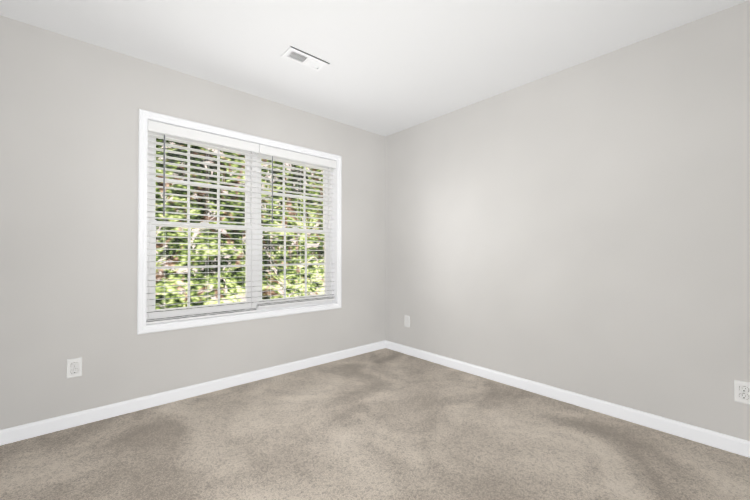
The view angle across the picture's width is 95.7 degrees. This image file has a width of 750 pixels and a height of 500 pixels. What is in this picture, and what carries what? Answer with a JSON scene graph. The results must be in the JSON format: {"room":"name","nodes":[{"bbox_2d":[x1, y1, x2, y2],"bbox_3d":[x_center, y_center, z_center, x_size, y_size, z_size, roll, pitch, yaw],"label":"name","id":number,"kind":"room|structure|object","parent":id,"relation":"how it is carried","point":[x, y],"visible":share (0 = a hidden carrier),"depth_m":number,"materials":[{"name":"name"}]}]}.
{"room":"empty bedroom","nodes":[
{"label":"empty bedroom","id":0,"kind":"room"},
{"bbox_2d":[0,15,385,429],"bbox_3d":[-1.064,-0.107,2.980,3.350,2.440,0.160,1,-1,-42],"label":"wall","id":1,"kind":"structure","parent":0,"point":[70,107],"depth_m":2.24,"materials":[{"name":"paint"}]},
{"bbox_2d":[67,358,81,377],"bbox_3d":[-1.885,0.739,2.130,0.070,0.114,0.007,1,-1,-42],"label":"electrical outlet","id":2,"kind":"object","parent":1,"relation":"attached to","point":[74,367],"visible":1,"depth_m":2.13,"materials":[{"name":"white plastic"}]},
{"bbox_2d":[0,340,385,444],"bbox_3d":[-1.006,1.071,2.903,3.030,0.082,0.013,1,-1,-42],"label":"baseboard","id":3,"kind":"structure","parent":1,"relation":"attached to","point":[30,430],"depth_m":2.43,"materials":[{"name":"white paint"}]},
{"bbox_2d":[137,109,341,333],"bbox_3d":[-1.045,-0.192,2.983,1.728,1.562,0.172,1,-1,-42],"label":"window unit","id":4,"kind":"structure","parent":1,"relation":"in","point":[253,255],"depth_m":2.87,"materials":[{"name":"white plastic"}]},
{"bbox_2d":[146,120,258,323],"bbox_3d":[-1.329,-0.187,2.691,0.806,1.472,0.074,1,-1,-42],"label":"window blind","id":5,"kind":"object","parent":4,"relation":"attached to","point":[177,131],"visible":0.85,"depth_m":2.65,"materials":[{"name":"plastic"}]},
{"bbox_2d":[256,144,335,308],"bbox_3d":[-0.722,-0.196,3.230,0.806,1.442,0.074,1,-1,-42],"label":"window blind","id":6,"kind":"object","parent":4,"relation":"attached to","point":[286,154],"visible":1,"depth_m":3.20,"materials":[{"name":"plastic"}]},
{"bbox_2d":[0,0,747,135],"bbox_3d":[0.205,-1.403,1.566,3.350,0.120,3.980,1,-1,-42],"label":"ceiling","id":7,"kind":"structure","parent":0,"point":[393,66],"depth_m":2.15,"materials":[{"name":"white paint"}]},
{"bbox_2d":[281,46,329,71],"bbox_3d":[-0.485,-1.326,2.376,0.304,0.015,0.144,1,-1,-42],"label":"ceiling vent","id":8,"kind":"object","parent":7,"relation":"in","point":[296,55],"visible":1,"depth_m":2.36,"materials":[{"name":"white metal"}]},
{"bbox_2d":[0,348,749,499],"bbox_3d":[0.205,1.147,1.539,3.350,0.100,3.980,1,-1,-42],"label":"floor","id":9,"kind":"structure","parent":0,"point":[385,424],"depth_m":1.87,"materials":[{"name":"carpet"}]},
{"bbox_2d":[386,0,749,440],"bbox_3d":[1.397,-0.111,2.612,0.160,2.440,3.660,1,-1,-42],"label":"wall","id":10,"kind":"structure","parent":0,"point":[583,228],"depth_m":2.33,"materials":[{"name":"paint"}]},
{"bbox_2d":[405,316,409,326],"bbox_3d":[0.347,0.768,3.659,0.007,0.114,0.070,1,-1,-42],"label":"electrical outlet","id":11,"kind":"object","parent":10,"relation":"attached to","point":[407,321],"visible":1,"depth_m":3.65,"materials":[{"name":"white plastic"}]},
{"bbox_2d":[386,341,749,457],"bbox_3d":[1.337,1.067,2.537,0.013,0.082,3.647,1,-1,-42],"label":"baseboard","id":12,"kind":"structure","parent":10,"relation":"attached to","point":[711,438],"depth_m":2.31,"materials":[{"name":"white paint"}]},
{"bbox_2d":[734,380,749,403],"bbox_3d":[1.979,0.764,1.822,0.007,0.114,0.070,1,-1,-42],"label":"electrical outlet","id":13,"kind":"object","parent":10,"relation":"attached to","point":[742,391],"visible":1,"depth_m":1.82,"materials":[{"name":"white plastic"}]},
{"label":"outside","id":14,"kind":"structure","parent":0,"visible":0},
{"bbox_3d":[-2.236,1.509,7.272,25.000,0.100,7.740,1,-1,-42],"label":"ground","id":15,"kind":"structure","parent":14,"visible":0},
{"bbox_2d":[155,200,162,250],"bbox_3d":[-3.890,-1.713,4.858,2.856,6.507,2.930,1,-1,-42],"label":"tree","id":16,"kind":"object","parent":15,"relation":"on","point":[158,202],"depth_m":4.60,"materials":[{"name":"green plant"}]},
{"bbox_2d":[155,138,286,309],"bbox_3d":[-2.707,-1.951,5.317,2.933,7.011,3.049,1,-1,-42],"label":"tree","id":17,"kind":"object","parent":15,"relation":"on","point":[266,250],"depth_m":4.56,"materials":[{"name":"green plant"}]},
{"bbox_2d":[261,158,323,296],"bbox_3d":[-2.031,-1.790,6.603,2.922,6.704,3.186,1,-1,-42],"label":"tree","id":18,"kind":"object","parent":15,"relation":"on","point":[291,256],"depth_m":5.88,"materials":[{"name":"green plant"}]},
{"bbox_2d":[302,167,323,285],"bbox_3d":[-0.762,-2.070,7.164,2.764,7.292,3.107,1,-1,-42],"label":"tree","id":19,"kind":"object","parent":15,"relation":"on","point":[318,276],"depth_m":6.38,"materials":[{"name":"green plant"}]}
]}

